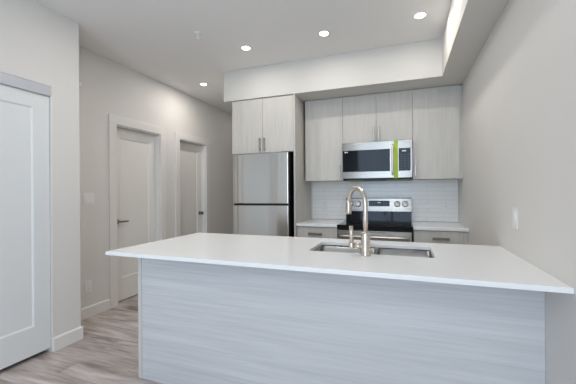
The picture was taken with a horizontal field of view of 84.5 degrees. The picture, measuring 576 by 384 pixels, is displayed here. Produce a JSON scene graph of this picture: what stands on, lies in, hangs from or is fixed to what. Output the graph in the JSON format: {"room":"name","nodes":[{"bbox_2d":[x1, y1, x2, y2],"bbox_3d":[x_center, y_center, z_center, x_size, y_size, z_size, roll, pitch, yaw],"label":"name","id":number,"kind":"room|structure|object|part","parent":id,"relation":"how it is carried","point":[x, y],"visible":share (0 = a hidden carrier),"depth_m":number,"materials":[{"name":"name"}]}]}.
{"room":"kitchen","nodes":[
{"label":"kitchen","id":0,"kind":"room"},
{"bbox_2d":[0,0,80,336],"bbox_3d":[-2.880,-0.084,0.439,0.390,2.754,5.113,0,0,20],"label":"wall","id":1,"kind":"structure","parent":0,"point":[39,44],"depth_m":2.61,"materials":[{"name":"white paint"}]},
{"bbox_2d":[0,72,53,369],"bbox_3d":[-2.215,0.221,1.854,0.126,2.133,1.545,0,0,20],"label":"door","id":2,"kind":"structure","parent":1,"relation":"in","point":[26,143],"depth_m":2.39,"materials":[{"name":"white paint"}]},
{"bbox_2d":[53,298,109,351],"bbox_3d":[-2.063,1.230,2.640,0.405,0.112,9.796,0,0,20],"label":"baseboard","id":3,"kind":"structure","parent":1,"relation":"attached to","point":[65,339],"depth_m":2.75,"materials":[{"name":"white paint"}]},
{"bbox_2d":[0,294,162,383],"bbox_3d":[-0.927,1.319,2.227,4.750,0.080,10.100,0,0,20],"label":"floor","id":4,"kind":"structure","parent":0,"point":[107,352],"depth_m":2.44,"materials":[{"name":"wood"}]},
{"bbox_2d":[232,151,293,236],"bbox_3d":[-0.204,0.407,3.971,0.706,1.732,0.702,0,0,20],"label":"fridge","id":5,"kind":"object","parent":4,"relation":"on","point":[263,183],"visible":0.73,"depth_m":3.63,"materials":[{"name":"silver metal"}]},
{"bbox_3d":[-0.319,-0.157,3.670,0.704,0.583,0.062,0,0,20],"label":"freezer door","id":6,"kind":"part","parent":5,"relation":"part of","materials":[{"name":"silver metal"}]},
{"bbox_3d":[-0.314,0.680,3.671,0.704,1.057,0.062,0,0,20],"label":"door","id":7,"kind":"part","parent":5,"relation":"part of","materials":[{"name":"silver metal"}]},
{"bbox_2d":[232,94,310,236],"bbox_3d":[-0.190,0.080,4.030,0.812,2.386,0.698,0,0,20],"label":"tall cabinet","id":8,"kind":"object","parent":4,"relation":"on","point":[270,124],"visible":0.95,"depth_m":3.74,"materials":[{"name":"grey wood"}]},
{"bbox_3d":[-0.489,-0.779,3.816,0.404,0.637,0.019,0,0,20],"label":"door","id":9,"kind":"part","parent":8,"relation":"part of","materials":[{"name":"beige laminate"}]},
{"bbox_3d":[-0.116,-0.782,3.680,0.384,0.637,0.019,0,0,20],"label":"door","id":10,"kind":"part","parent":8,"relation":"part of","materials":[{"name":"beige laminate"}]},
{"bbox_3d":[0.189,0.078,3.912,0.018,2.386,0.660,0,0,20],"label":"panel","id":11,"kind":"part","parent":8,"relation":"part of","materials":[{"name":"beige laminate"}]},
{"bbox_2d":[297,226,337,238],"bbox_3d":[0.422,0.828,3.827,0.468,0.882,0.664,0,0,20],"label":"base cabinet","id":12,"kind":"object","parent":4,"relation":"on","point":[302,231],"visible":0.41,"depth_m":3.54,"materials":[{"name":"grey wood"}]},
{"bbox_2d":[296,219,344,226],"bbox_3d":[0.424,0.371,3.838,0.468,0.030,0.640,0,0,20],"label":"countertop","id":13,"kind":"structure","parent":12,"relation":"on","point":[312,222],"depth_m":3.62,"materials":[{"name":"white stone"}]},
{"bbox_2d":[138,247,544,383],"bbox_3d":[0.169,0.825,2.116,2.307,0.894,0.689,0,0,20],"label":"kitchen island","id":14,"kind":"object","parent":4,"relation":"on","point":[199,323],"visible":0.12,"depth_m":1.74,"materials":[{"name":"grey laminate"}]},
{"bbox_3d":[-0.907,0.832,2.488,0.030,0.894,0.652,0,0,20],"label":"panel","id":15,"kind":"part","parent":14,"relation":"part of","materials":[{"name":"beige laminate"}]},
{"bbox_2d":[105,233,573,293],"bbox_3d":[0.124,0.368,2.000,2.308,0.021,0.945,0,0,20],"label":"island countertop","id":16,"kind":"structure","parent":14,"relation":"on","point":[475,265],"depth_m":1.70,"materials":[{"name":"white stone"}]},
{"bbox_2d":[346,186,370,255],"bbox_3d":[0.381,0.160,1.850,0.105,0.392,0.231,0,0,-23],"label":"faucet","id":17,"kind":"object","parent":16,"relation":"on","point":[364,245],"visible":1,"depth_m":1.77,"materials":[{"name":"silver metal"}]},
{"bbox_3d":[0.381,0.257,1.798,0.074,0.129,0.033,0,0,20],"label":"lever","id":18,"kind":"part","parent":17,"relation":"part of","materials":[{"name":"silver metal"}]},
{"bbox_3d":[0.404,0.100,1.867,0.027,0.272,0.213,0,0,-18],"label":"spout","id":19,"kind":"part","parent":17,"relation":"part of","materials":[{"name":"silver metal"}]},
{"bbox_2d":[313,245,433,257],"bbox_3d":[0.520,0.473,1.991,0.728,0.194,0.392,0,0,20],"label":"sink","id":20,"kind":"object","parent":16,"relation":"in","point":[327,248],"visible":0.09,"depth_m":2.13,"materials":[{"name":"silver metal"}]},
{"bbox_3d":[0.360,0.474,2.049,0.388,0.194,0.392,0,0,20],"label":"bowl","id":21,"kind":"part","parent":20,"relation":"part of","materials":[{"name":"silver metal"}]},
{"bbox_3d":[0.703,0.472,1.924,0.338,0.194,0.392,0,0,20],"label":"bowl","id":22,"kind":"part","parent":20,"relation":"part of","materials":[{"name":"silver metal"}]},
{"bbox_2d":[337,198,412,241],"bbox_3d":[0.990,0.669,3.574,0.767,1.193,0.692,0,0,20],"label":"range","id":23,"kind":"object","parent":4,"relation":"on","point":[389,219],"visible":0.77,"depth_m":3.71,"materials":[{"name":"silver metal"}]},
{"bbox_3d":[0.879,0.467,3.281,0.702,0.033,0.067,0,0,20],"label":"handle","id":24,"kind":"part","parent":23,"relation":"part of","materials":[{"name":"silver metal"}]},
{"bbox_3d":[0.897,0.706,3.327,0.754,0.596,0.029,0,0,20],"label":"oven door","id":25,"kind":"part","parent":23,"relation":"part of","materials":[{"name":"silver metal"}]},
{"bbox_2d":[337,220,412,230],"bbox_3d":[0.989,0.373,3.576,0.767,0.048,0.577,0,0,20],"label":"cooktop","id":26,"kind":"object","parent":23,"relation":"in","point":[373,225],"depth_m":3.40,"materials":[{"name":"black glass"}]},
{"bbox_3d":[1.092,0.154,3.862,0.767,0.164,0.077,0,0,20],"label":"control panel","id":27,"kind":"part","parent":23,"relation":"part of","materials":[{"name":"silver metal"}]},
{"bbox_3d":[1.289,0.141,3.744,0.072,0.072,0.029,0,0,20],"label":"knob","id":28,"kind":"part","parent":23,"relation":"part of","materials":[{"name":"silver metal"}]},
{"bbox_3d":[1.373,0.141,3.714,0.072,0.072,0.029,0,0,20],"label":"knob","id":29,"kind":"part","parent":23,"relation":"part of","materials":[{"name":"silver metal"}]},
{"bbox_2d":[413,230,467,244],"bbox_3d":[1.602,0.821,3.398,0.490,0.882,0.664,0,0,20],"label":"base cabinet","id":30,"kind":"object","parent":4,"relation":"on","point":[422,236],"visible":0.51,"depth_m":3.12,"materials":[{"name":"grey wood"}]},
{"bbox_2d":[412,221,468,231],"bbox_3d":[1.602,0.364,3.409,0.493,0.030,0.640,0,0,20],"label":"countertop","id":31,"kind":"structure","parent":30,"relation":"on","point":[417,225],"depth_m":3.21,"materials":[{"name":"white stone"}]},
{"bbox_3d":[1.497,0.460,3.105,0.150,0.023,0.044,0,0,20],"label":"handle","id":32,"kind":"part","parent":30,"relation":"part of","materials":[{"name":"silver metal"}]},
{"bbox_2d":[79,46,232,308],"bbox_3d":[-1.789,-0.094,4.239,0.160,2.754,6.600,0,0,20],"label":"wall","id":33,"kind":"structure","parent":0,"point":[109,86],"depth_m":3.63,"materials":[{"name":"white paint"}]},
{"bbox_2d":[83,193,93,204],"bbox_3d":[-2.049,0.070,3.270,0.012,0.120,0.120,0,0,20],"label":"light switch","id":34,"kind":"object","parent":33,"relation":"attached to","point":[88,198],"visible":1,"depth_m":3.26,"materials":[{"name":"white plastic"}]},
{"bbox_2d":[85,280,91,292],"bbox_3d":[-2.050,0.971,3.258,0.009,0.116,0.072,0,0,20],"label":"power outlet","id":35,"kind":"object","parent":33,"relation":"attached to","point":[88,284],"visible":1,"depth_m":3.25,"materials":[{"name":"white plastic"}]},
{"bbox_2d":[108,114,166,308],"bbox_3d":[-1.888,0.212,3.933,0.176,2.144,0.882,0,0,20],"label":"door","id":36,"kind":"structure","parent":33,"relation":"in","point":[137,150],"depth_m":3.90,"materials":[{"name":"white paint"}]},
{"bbox_2d":[175,131,209,236],"bbox_3d":[-1.526,0.209,4.926,0.176,2.144,0.839,0,0,20],"label":"door","id":37,"kind":"structure","parent":33,"relation":"in","point":[192,153],"depth_m":4.99,"materials":[{"name":"white paint"}]},
{"bbox_2d":[33,0,451,113],"bbox_3d":[-0.946,-1.525,2.224,4.750,0.100,10.100,0,0,20],"label":"ceiling","id":38,"kind":"structure","parent":0,"point":[155,39],"depth_m":2.91,"materials":[{"name":"white paint"}]},
{"bbox_2d":[194,31,201,39],"bbox_3d":[-0.835,-1.448,2.945,0.072,0.056,0.072,0,0,20],"label":"sprinkler","id":39,"kind":"object","parent":38,"relation":"attached to","point":[197,33],"visible":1,"depth_m":2.94,"materials":[{"name":"white plastic"}]},
{"bbox_2d":[240,45,251,50],"bbox_3d":[-0.432,-1.476,3.258,0.120,0.005,0.120,0,0,20],"label":"recessed light","id":40,"kind":"object","parent":38,"relation":"in","point":[244,47],"visible":1,"depth_m":3.26,"materials":[{"name":"white plastic"}]},
{"bbox_2d":[318,30,329,36],"bbox_3d":[0.337,-1.481,2.970,0.120,0.005,0.120,0,0,20],"label":"recessed light","id":41,"kind":"object","parent":38,"relation":"in","point":[323,33],"visible":1,"depth_m":2.96,"materials":[{"name":"white plastic"}]},
{"bbox_2d":[412,11,427,19],"bbox_3d":[1.113,-1.486,2.675,0.120,0.005,0.120,0,0,20],"label":"recessed light","id":42,"kind":"object","parent":38,"relation":"in","point":[420,15],"visible":1,"depth_m":2.67,"materials":[{"name":"white plastic"}]},
{"bbox_2d":[224,0,507,105],"bbox_3d":[-0.547,-1.292,0.696,2.656,0.368,7.200,0,0,20],"label":"soffit","id":43,"kind":"structure","parent":0,"point":[447,60],"depth_m":3.29,"materials":[{"name":"white paint"}]},
{"bbox_2d":[311,179,446,221],"bbox_3d":[0.752,-0.110,4.122,2.575,2.754,0.120,0,0,20],"label":"wall","id":44,"kind":"structure","parent":0,"point":[440,179],"depth_m":4.21,"materials":[{"name":"white paint"}]},
{"bbox_2d":[305,97,342,181],"bbox_3d":[0.478,-0.626,3.945,0.458,0.983,0.380,0,0,20],"label":"upper cabinet","id":45,"kind":"object","parent":44,"relation":"attached to","point":[324,117],"visible":0.96,"depth_m":3.80,"materials":[{"name":"grey wood"}]},
{"bbox_2d":[343,90,411,142],"bbox_3d":[1.052,-0.844,3.740,0.762,0.554,0.388,0,0,20],"label":"upper cabinet","id":46,"kind":"object","parent":44,"relation":"attached to","point":[387,116],"visible":0.94,"depth_m":3.58,"materials":[{"name":"grey wood"}]},
{"bbox_3d":[0.823,-0.836,3.668,0.378,0.541,0.019,0,0,20],"label":"door","id":47,"kind":"part","parent":46,"relation":"part of","materials":[{"name":"beige laminate"}]},
{"bbox_2d":[342,140,411,181],"bbox_3d":[1.040,-0.349,3.701,0.757,0.439,0.454,0,0,20],"label":"microwave","id":48,"kind":"object","parent":46,"relation":"attached to","point":[379,160],"visible":1,"depth_m":3.54,"materials":[{"name":"silver metal"}]},
{"bbox_3d":[0.882,-0.351,3.591,0.520,0.241,0.028,0,0,20],"label":"door glass","id":49,"kind":"part","parent":48,"relation":"part of","materials":[{"name":"black glass"}]},
{"bbox_3d":[0.906,-0.358,3.585,0.585,0.408,0.038,0,0,20],"label":"door","id":50,"kind":"part","parent":48,"relation":"part of","materials":[{"name":"silver metal"}]},
{"bbox_3d":[1.137,-0.355,3.453,0.020,0.333,0.053,0,0,20],"label":"handle","id":51,"kind":"part","parent":48,"relation":"part of","materials":[{"name":"silver metal"}]},
{"bbox_3d":[1.268,-0.354,3.450,0.121,0.241,0.028,0,0,20],"label":"control panel","id":52,"kind":"part","parent":48,"relation":"part of","materials":[{"name":"black glass"}]},
{"bbox_3d":[1.181,-0.838,3.537,0.378,0.541,0.019,0,0,20],"label":"door","id":53,"kind":"part","parent":46,"relation":"part of","materials":[{"name":"beige laminate"}]},
{"bbox_2d":[313,179,457,221],"bbox_3d":[1.135,0.104,3.915,1.715,0.488,0.008,0,0,20],"label":"backsplash","id":54,"kind":"structure","parent":44,"relation":"attached to","point":[427,196],"depth_m":3.83,"materials":[{"name":"white tile"}]},
{"bbox_2d":[322,200,327,208],"bbox_3d":[0.481,0.163,4.145,0.072,0.116,0.008,0,0,20],"label":"power outlet","id":55,"kind":"object","parent":54,"relation":"attached to","point":[324,202],"visible":1,"depth_m":4.14,"materials":[{"name":"white plastic"}]},
{"bbox_2d":[443,200,449,209],"bbox_3d":[1.821,0.150,3.657,0.072,0.116,0.008,0,0,20],"label":"power outlet","id":56,"kind":"object","parent":54,"relation":"attached to","point":[445,202],"visible":1,"depth_m":3.65,"materials":[{"name":"white plastic"}]},
{"bbox_2d":[412,85,462,179],"bbox_3d":[1.640,-0.633,3.522,0.488,0.983,0.380,0,0,20],"label":"upper cabinet","id":57,"kind":"object","parent":44,"relation":"attached to","point":[437,112],"visible":0.99,"depth_m":3.38,"materials":[{"name":"grey wood"}]},
{"bbox_2d":[458,0,575,383],"bbox_3d":[0.780,-0.107,0.217,0.150,2.754,7.500,0,0,20],"label":"wall","id":58,"kind":"structure","parent":0,"point":[519,92],"depth_m":1.52,"materials":[{"name":"white paint"}]},
{"bbox_2d":[512,207,517,228],"bbox_3d":[1.258,0.146,1.763,0.012,0.117,0.074,0,0,20],"label":"light switch","id":59,"kind":"object","parent":58,"relation":"attached to","point":[514,210],"visible":1,"depth_m":1.75,"materials":[{"name":"white plastic"}]}
]}

